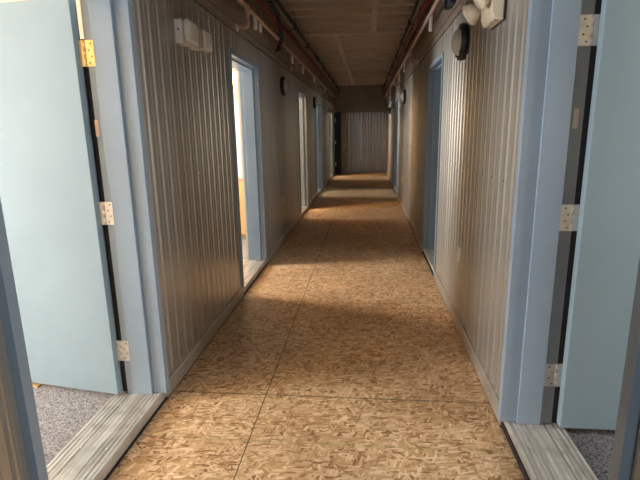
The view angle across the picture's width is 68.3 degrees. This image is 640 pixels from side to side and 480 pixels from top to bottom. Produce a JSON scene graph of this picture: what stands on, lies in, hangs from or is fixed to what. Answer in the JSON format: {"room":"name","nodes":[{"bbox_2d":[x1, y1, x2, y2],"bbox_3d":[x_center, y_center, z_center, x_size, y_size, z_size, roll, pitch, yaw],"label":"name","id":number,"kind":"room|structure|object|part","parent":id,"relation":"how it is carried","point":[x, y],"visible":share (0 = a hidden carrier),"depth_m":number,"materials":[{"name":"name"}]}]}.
{"room":"corridor","nodes":[
{"label":"corridor","id":0,"kind":"room"},
{"bbox_2d":[0,0,83,38],"bbox_3d":[-2.676,-0.589,3.305,3.340,2.730,0.018,0,13,6],"label":"wall","id":1,"kind":"structure","parent":0,"point":[78,7],"depth_m":3.00,"materials":[{"name":"beige paint"}]},
{"bbox_2d":[33,384,114,465],"bbox_3d":[-2.739,1.057,2.041,3.200,0.095,3.190,0,13,6],"label":"floor","id":2,"kind":"structure","parent":0,"point":[62,412],"depth_m":2.45,"materials":[{"name":"grey carpet"}]},
{"bbox_2d":[32,382,42,387],"bbox_3d":[-1.665,0.815,2.725,0.138,0.031,0.045,4,14,22],"label":"wedge","id":3,"kind":"object","parent":2,"relation":"on","point":[36,385],"visible":0.29,"depth_m":2.70,"materials":[{"name":"brown wood"}]},
{"bbox_2d":[0,0,334,479],"bbox_3d":[-0.548,-1.536,6.660,0.230,2.990,19.500,0,13,6],"label":"wall","id":4,"kind":"structure","parent":0,"point":[186,94],"depth_m":3.19,"materials":[{"name":"beige metal"}]},
{"bbox_2d":[0,0,169,479],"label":"door","id":5,"kind":"structure","parent":4,"relation":"in","point":[81,306],"depth_m":2.32,"materials":[{"name":"blue paint"}]},
{"bbox_2d":[174,18,198,50],"bbox_3d":[-0.777,-1.228,2.828,0.080,0.139,0.292,0,13,6],"label":"alarm box","id":6,"kind":"object","parent":4,"relation":"attached to","point":[186,31],"visible":1,"depth_m":2.72,"materials":[{"name":"white plastic"}]},
{"bbox_2d":[191,25,196,40],"bbox_3d":[-0.742,-1.222,2.786,0.002,0.089,0.089,0,13,6],"label":"electrical box","id":7,"kind":"object","parent":6,"relation":"attached to","point":[193,27],"depth_m":2.78,"materials":[{"name":"white plastic"}]},
{"bbox_2d":[165,286,243,398],"bbox_3d":[-0.770,0.629,3.396,0.029,0.130,1.650,0,13,6],"label":"baseboard","id":8,"kind":"structure","parent":4,"relation":"attached to","point":[181,370],"depth_m":3.13,"materials":[{"name":"grey wood"}]},
{"bbox_2d":[198,29,211,52],"bbox_3d":[-0.758,-1.315,3.124,0.057,0.125,0.165,0,13,6],"label":"box","id":9,"kind":"object","parent":4,"relation":"attached to","point":[205,39],"visible":0.92,"depth_m":3.06,"materials":[{"name":"white plastic"}]},
{"bbox_3d":[-0.769,-1.963,3.446,0.034,0.643,1.216,0,13,6],"label":"panel","id":10,"kind":"part","parent":4,"relation":"part of","materials":[{"name":"grey metal"}]},
{"bbox_2d":[228,48,266,294],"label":"door","id":11,"kind":"structure","parent":4,"relation":"in","point":[249,78],"depth_m":4.87,"materials":[{"name":"blue wood"}]},
{"bbox_3d":[-0.651,-2.238,4.629,0.034,0.643,1.216,0,13,6],"label":"panel","id":12,"kind":"part","parent":4,"relation":"part of","materials":[{"name":"grey metal"}]},
{"bbox_3d":[-0.534,-2.514,5.812,0.034,0.643,1.216,0,13,6],"label":"panel","id":13,"kind":"part","parent":4,"relation":"part of","materials":[{"name":"metal"}]},
{"bbox_2d":[266,213,301,263],"bbox_3d":[-0.453,-0.113,6.579,0.029,0.130,2.818,0,13,6],"label":"baseboard","id":14,"kind":"structure","parent":4,"relation":"attached to","point":[292,226],"depth_m":6.13,"materials":[{"name":"grey wood"}]},
{"bbox_2d":[280,76,288,95],"bbox_3d":[-0.446,-1.984,6.081,0.091,0.240,0.240,0,13,6],"label":"light","id":15,"kind":"object","parent":4,"relation":"attached to","point":[284,85],"visible":1,"depth_m":6.01,"materials":[{"name":"black plastic"}]},
{"bbox_2d":[236,0,337,99],"bbox_3d":[-0.326,-2.602,7.138,0.118,0.207,17.950,0,13,6],"label":"pipe","id":16,"kind":"object","parent":4,"relation":"attached to","point":[248,10],"visible":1,"depth_m":4.58,"materials":[{"name":"plastic"}]},
{"bbox_3d":[-0.416,-2.789,6.994,0.034,0.643,1.216,0,13,6],"label":"panel","id":17,"kind":"part","parent":4,"relation":"part of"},
{"bbox_2d":[256,0,338,94],"bbox_3d":[-0.271,-2.694,7.085,0.137,0.318,17.900,0,13,6],"label":"pipe","id":18,"kind":"object","parent":4,"relation":"attached to","point":[261,3],"visible":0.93,"depth_m":5.38,"materials":[{"name":"red metal"}]},
{"bbox_2d":[265,0,283,44],"bbox_3d":[-0.738,-1.537,1.835,0.086,0.302,7.108,0,13,5],"label":"cable bundle","id":19,"kind":"object","parent":18,"relation":"attached to","point":[271,3],"visible":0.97,"depth_m":4.89,"materials":[{"name":"black plastic"}]},
{"bbox_2d":[263,0,335,88],"bbox_3d":[-0.412,-2.894,6.330,0.110,0.100,19.500,0,13,6],"label":"pipe","id":20,"kind":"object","parent":4,"relation":"attached to","point":[282,18],"depth_m":7.23,"materials":[{"name":"red metal"}]},
{"bbox_2d":[297,89,308,216],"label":"door","id":21,"kind":"structure","parent":4,"relation":"in","point":[302,111],"depth_m":8.57,"materials":[{"name":"blue wood"}]},
{"bbox_3d":[-0.298,-3.065,8.177,0.034,0.643,1.216,0,13,6],"label":"panel","id":22,"kind":"part","parent":4,"relation":"part of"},
{"bbox_3d":[-0.180,-3.341,9.360,0.034,0.643,1.216,0,13,6],"label":"panel","id":23,"kind":"part","parent":4,"relation":"part of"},
{"bbox_2d":[308,192,317,208],"bbox_3d":[-0.141,-0.843,9.711,0.029,0.130,1.680,0,13,6],"label":"baseboard","id":24,"kind":"structure","parent":4,"relation":"attached to","point":[313,199],"depth_m":9.61,"materials":[{"name":"grey wood"}]},
{"bbox_2d":[313,97,317,108],"bbox_3d":[-0.087,-2.819,9.688,0.091,0.240,0.240,0,13,6],"label":"light","id":25,"kind":"object","parent":4,"relation":"attached to","point":[315,101],"visible":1,"depth_m":9.61,"materials":[{"name":"black plastic"}]},
{"bbox_3d":[-0.063,-3.616,10.542,0.034,0.643,1.216,0,13,6],"label":"panel","id":26,"kind":"part","parent":4,"relation":"part of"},
{"bbox_2d":[316,101,321,194],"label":"door","id":27,"kind":"structure","parent":4,"relation":"in","point":[318,108],"depth_m":11.19,"materials":[{"name":"blue wood"}]},
{"bbox_3d":[0.055,-3.892,11.725,0.034,0.643,1.216,0,13,6],"label":"panel","id":28,"kind":"part","parent":4,"relation":"part of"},
{"bbox_2d":[321,176,330,190],"bbox_3d":[0.173,-1.579,12.870,0.029,0.130,2.818,0,13,6],"label":"baseboard","id":29,"kind":"structure","parent":4,"relation":"attached to","point":[329,178],"depth_m":12.64,"materials":[{"name":"grey wood"}]},
{"bbox_3d":[0.173,-4.168,12.907,0.034,0.643,1.216,0,13,6],"label":"panel","id":30,"kind":"part","parent":4,"relation":"part of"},
{"bbox_3d":[0.291,-4.443,14.090,0.034,0.643,1.216,0,13,6],"label":"panel","id":31,"kind":"part","parent":4,"relation":"part of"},
{"bbox_2d":[329,108,332,177],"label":"door","id":32,"kind":"structure","parent":4,"relation":"in","point":[330,114],"depth_m":14.93,"materials":[{"name":"grey wood"}]},
{"bbox_2d":[327,108,334,112],"bbox_3d":[0.306,-3.552,12.960,0.235,0.110,0.070,0,13,6],"label":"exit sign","id":33,"kind":"object","parent":4,"relation":"attached to","point":[333,109],"visible":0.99,"depth_m":12.95,"materials":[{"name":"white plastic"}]},
{"bbox_2d":[332,112,340,175],"bbox_3d":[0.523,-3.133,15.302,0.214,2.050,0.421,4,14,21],"label":"door","id":34,"kind":"structure","parent":4,"relation":"in","point":[337,114],"depth_m":15.40,"materials":[{"name":"black wood"}]},
{"bbox_2d":[232,68,241,179],"bbox_3d":[-2.014,-1.322,6.422,2.640,2.730,0.018,0,13,6],"label":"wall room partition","id":35,"kind":"structure","parent":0,"point":[235,90],"depth_m":6.18,"materials":[{"name":"white paint"}]},
{"bbox_2d":[232,71,237,87],"bbox_3d":[-1.098,-2.073,6.094,0.200,0.210,0.100,0,13,6],"label":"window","id":36,"kind":"structure","parent":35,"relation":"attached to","point":[234,73],"depth_m":6.09,"materials":[{"name":"white glass"}]},
{"bbox_3d":[-1.090,-2.064,6.078,0.109,0.109,0.065,0,13,6],"label":"lamp glass","id":37,"kind":"part","parent":36,"relation":"part of","materials":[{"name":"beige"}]},
{"bbox_2d":[234,102,241,177],"bbox_3d":[-1.331,-1.327,6.324,1.100,1.000,0.033,0,13,6],"label":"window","id":38,"kind":"structure","parent":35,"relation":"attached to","point":[236,107],"depth_m":6.29,"materials":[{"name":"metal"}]},
{"bbox_2d":[242,240,246,258],"bbox_3d":[-2.078,0.327,5.147,2.500,0.095,3.210,0,13,6],"label":"floor","id":39,"kind":"structure","parent":0,"point":[243,241],"depth_m":5.76,"materials":[{"name":"grey carpet"}]},
{"bbox_2d":[238,180,245,239],"bbox_3d":[-1.241,-0.411,6.362,0.880,0.764,0.355,0,13,6],"label":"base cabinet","id":40,"kind":"object","parent":39,"relation":"on","point":[241,198],"visible":0.02,"depth_m":6.17,"materials":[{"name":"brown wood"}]},
{"bbox_3d":[-1.044,-0.405,6.170,0.410,0.665,0.017,0,13,6],"label":"door","id":41,"kind":"part","parent":40,"relation":"part of","materials":[{"name":"brown wood"}]},
{"bbox_2d":[107,172,524,479],"bbox_3d":[0.467,-0.115,6.942,1.772,0.060,19.600,0,13,6],"label":"floor","id":42,"kind":"structure","parent":0,"point":[345,357],"depth_m":2.78,"materials":[{"name":"brown wood"}]},
{"bbox_2d":[341,113,347,173],"bbox_3d":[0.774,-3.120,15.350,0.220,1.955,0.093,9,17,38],"label":"door","id":43,"kind":"structure","parent":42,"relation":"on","point":[344,170],"depth_m":15.34,"materials":[{"name":"wood"}]},
{"bbox_2d":[280,0,415,85],"bbox_3d":[0.413,-2.946,6.236,1.810,0.084,19.500,0,13,6],"label":"ceiling","id":44,"kind":"structure","parent":0,"point":[357,42],"depth_m":7.14,"materials":[{"name":"brown wood"}]},
{"bbox_2d":[273,0,340,92],"bbox_3d":[-0.199,-2.986,7.035,0.075,0.223,17.950,0,13,6],"label":"cable tray","id":45,"kind":"object","parent":44,"relation":"hanging from","point":[281,9],"visible":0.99,"depth_m":6.29,"materials":[{"name":"red metal"}]},
{"bbox_2d":[382,0,423,91],"bbox_3d":[1.214,-2.978,6.896,0.075,0.223,17.950,0,13,6],"label":"cable tray","id":46,"kind":"object","parent":44,"relation":"hanging from","point":[410,19],"visible":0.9,"depth_m":6.33,"materials":[{"name":"red metal"}]},
{"bbox_2d":[383,0,431,94],"bbox_3d":[1.240,-2.916,6.883,0.066,0.332,17.900,0,13,6],"label":"pipe","id":47,"kind":"object","parent":44,"relation":"attached to","point":[423,9],"visible":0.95,"depth_m":5.73,"materials":[{"name":"red metal"}]},
{"bbox_2d":[334,85,386,172],"bbox_3d":[1.382,-3.763,16.051,1.810,2.910,0.155,0,13,6],"label":"wall","id":48,"kind":"structure","parent":0,"point":[365,106],"depth_m":15.94,"materials":[{"name":"beige metal"}]},
{"bbox_3d":[1.402,-2.368,16.323,1.770,0.070,0.055,0,13,6],"label":"rail","id":49,"kind":"part","parent":48,"relation":"part of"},
{"bbox_2d":[386,0,639,479],"bbox_3d":[1.423,-1.526,6.466,0.230,2.990,19.500,0,13,6],"label":"wall","id":50,"kind":"structure","parent":0,"point":[482,92],"depth_m":2.99,"materials":[{"name":"beige metal"}]},
{"bbox_2d":[386,170,393,188],"bbox_3d":[2.051,-1.864,13.959,0.029,0.130,4.762,0,13,6],"label":"baseboard","id":51,"kind":"structure","parent":50,"relation":"attached to","point":[389,177],"depth_m":13.19,"materials":[{"name":"grey wood"}]},
{"bbox_3d":[1.960,-4.158,12.732,0.034,0.643,1.216,0,13,6],"label":"panel","id":52,"kind":"part","parent":50,"relation":"part of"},
{"bbox_3d":[1.843,-3.883,11.549,0.034,0.643,1.216,0,13,6],"label":"panel","id":53,"kind":"part","parent":50,"relation":"part of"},
{"bbox_2d":[393,99,397,192],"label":"door","id":54,"kind":"structure","parent":50,"relation":"in","point":[396,101],"depth_m":11.32,"materials":[{"name":"blue wood"}]},
{"bbox_3d":[1.725,-3.607,10.366,0.034,0.643,1.216,0,13,6],"label":"panel","id":55,"kind":"part","parent":50,"relation":"part of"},
{"bbox_3d":[1.607,-3.331,9.184,0.034,0.643,1.216,0,13,6],"label":"panel","id":56,"kind":"part","parent":50,"relation":"part of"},
{"bbox_2d":[400,90,405,103],"bbox_3d":[1.442,-2.487,8.200,0.091,0.240,0.240,0,13,6],"label":"light","id":57,"kind":"object","parent":50,"relation":"attached to","point":[403,94],"visible":1,"depth_m":8.12,"materials":[{"name":"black plastic"}]},
{"bbox_2d":[386,1,423,85],"bbox_3d":[1.250,-2.885,6.167,0.090,0.100,19.500,0,13,6],"label":"trim","id":58,"kind":"structure","parent":50,"relation":"attached to","point":[419,1],"depth_m":6.91,"materials":[{"name":"metal"}]},
{"bbox_3d":[1.489,-3.056,8.001,0.034,0.643,1.216,0,13,6],"label":"panel","id":59,"kind":"part","parent":50,"relation":"part of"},
{"bbox_2d":[396,190,422,252],"bbox_3d":[1.470,-0.503,8.118,0.029,0.130,5.250,0,13,6],"label":"baseboard","id":60,"kind":"structure","parent":50,"relation":"attached to","point":[415,233],"depth_m":7.05,"materials":[{"name":"grey wood"}]},
{"bbox_2d":[384,0,439,98],"bbox_3d":[1.310,-2.600,6.975,0.118,0.217,17.950,0,13,6],"label":"pipe","id":61,"kind":"object","parent":50,"relation":"attached to","point":[429,17],"visible":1,"depth_m":5.92,"materials":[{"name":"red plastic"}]},
{"bbox_3d":[1.371,-2.780,6.819,0.034,0.643,1.216,0,13,6],"label":"panel","id":62,"kind":"part","parent":50,"relation":"part of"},
{"bbox_3d":[1.254,-2.505,5.636,0.034,0.643,1.216,0,13,6],"label":"panel","id":63,"kind":"part","parent":50,"relation":"part of","materials":[{"name":"grey metal"}]},
{"bbox_2d":[422,52,443,276],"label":"door","id":64,"kind":"structure","parent":50,"relation":"in","point":[436,69],"depth_m":5.22,"materials":[{"name":"blue wood"}]},
{"bbox_3d":[1.136,-2.229,4.453,0.034,0.643,1.216,0,13,6],"label":"panel","id":65,"kind":"part","parent":50,"relation":"part of","materials":[{"name":"grey metal"}]},
{"bbox_2d":[444,0,455,9],"bbox_3d":[1.013,-1.866,3.684,0.056,0.080,0.220,0,13,6],"label":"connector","id":66,"kind":"object","parent":50,"relation":"attached to","point":[448,4],"visible":1,"depth_m":3.68,"materials":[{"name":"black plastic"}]},
{"bbox_2d":[457,245,460,262],"bbox_3d":[0.999,0.102,3.390,0.014,0.116,0.072,0,13,6],"label":"outlet","id":67,"kind":"object","parent":50,"relation":"attached to","point":[459,247],"visible":1,"depth_m":3.37,"materials":[{"name":"white plastic"}]},
{"bbox_3d":[1.018,-1.953,3.271,0.034,0.643,1.216,0,13,6],"label":"panel","id":68,"kind":"part","parent":50,"relation":"part of","materials":[{"name":"grey metal"}]},
{"bbox_2d":[451,23,468,60],"bbox_3d":[0.947,-1.354,3.232,0.091,0.240,0.240,0,13,6],"label":"light","id":69,"kind":"object","parent":50,"relation":"attached to","point":[460,38],"visible":1,"depth_m":3.16,"materials":[{"name":"black plastic"}]},
{"bbox_2d":[433,270,502,426],"bbox_3d":[1.005,0.584,3.454,0.029,0.130,2.386,0,13,6],"label":"baseboard","id":70,"kind":"structure","parent":50,"relation":"attached to","point":[488,388],"depth_m":2.94,"materials":[{"name":"grey wood"}]},
{"bbox_2d":[462,0,506,29],"bbox_3d":[0.834,-1.211,2.433,0.161,0.215,0.343,0,13,6],"label":"emergency light","id":71,"kind":"object","parent":50,"relation":"attached to","point":[492,12],"visible":1,"depth_m":2.37,"materials":[{"name":"beige plastic"}]},
{"bbox_2d":[498,0,639,479],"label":"door","id":72,"kind":"structure","parent":50,"relation":"in","point":[571,351],"depth_m":1.98,"materials":[{"name":"blue paint"}]},
{"bbox_2d":[564,428,614,479],"bbox_3d":[2.307,1.059,1.647,2.500,0.095,3.400,0,13,6],"label":"floor","id":73,"kind":"structure","parent":0,"point":[595,446],"depth_m":2.11,"materials":[{"name":"grey carpet"}]}
]}

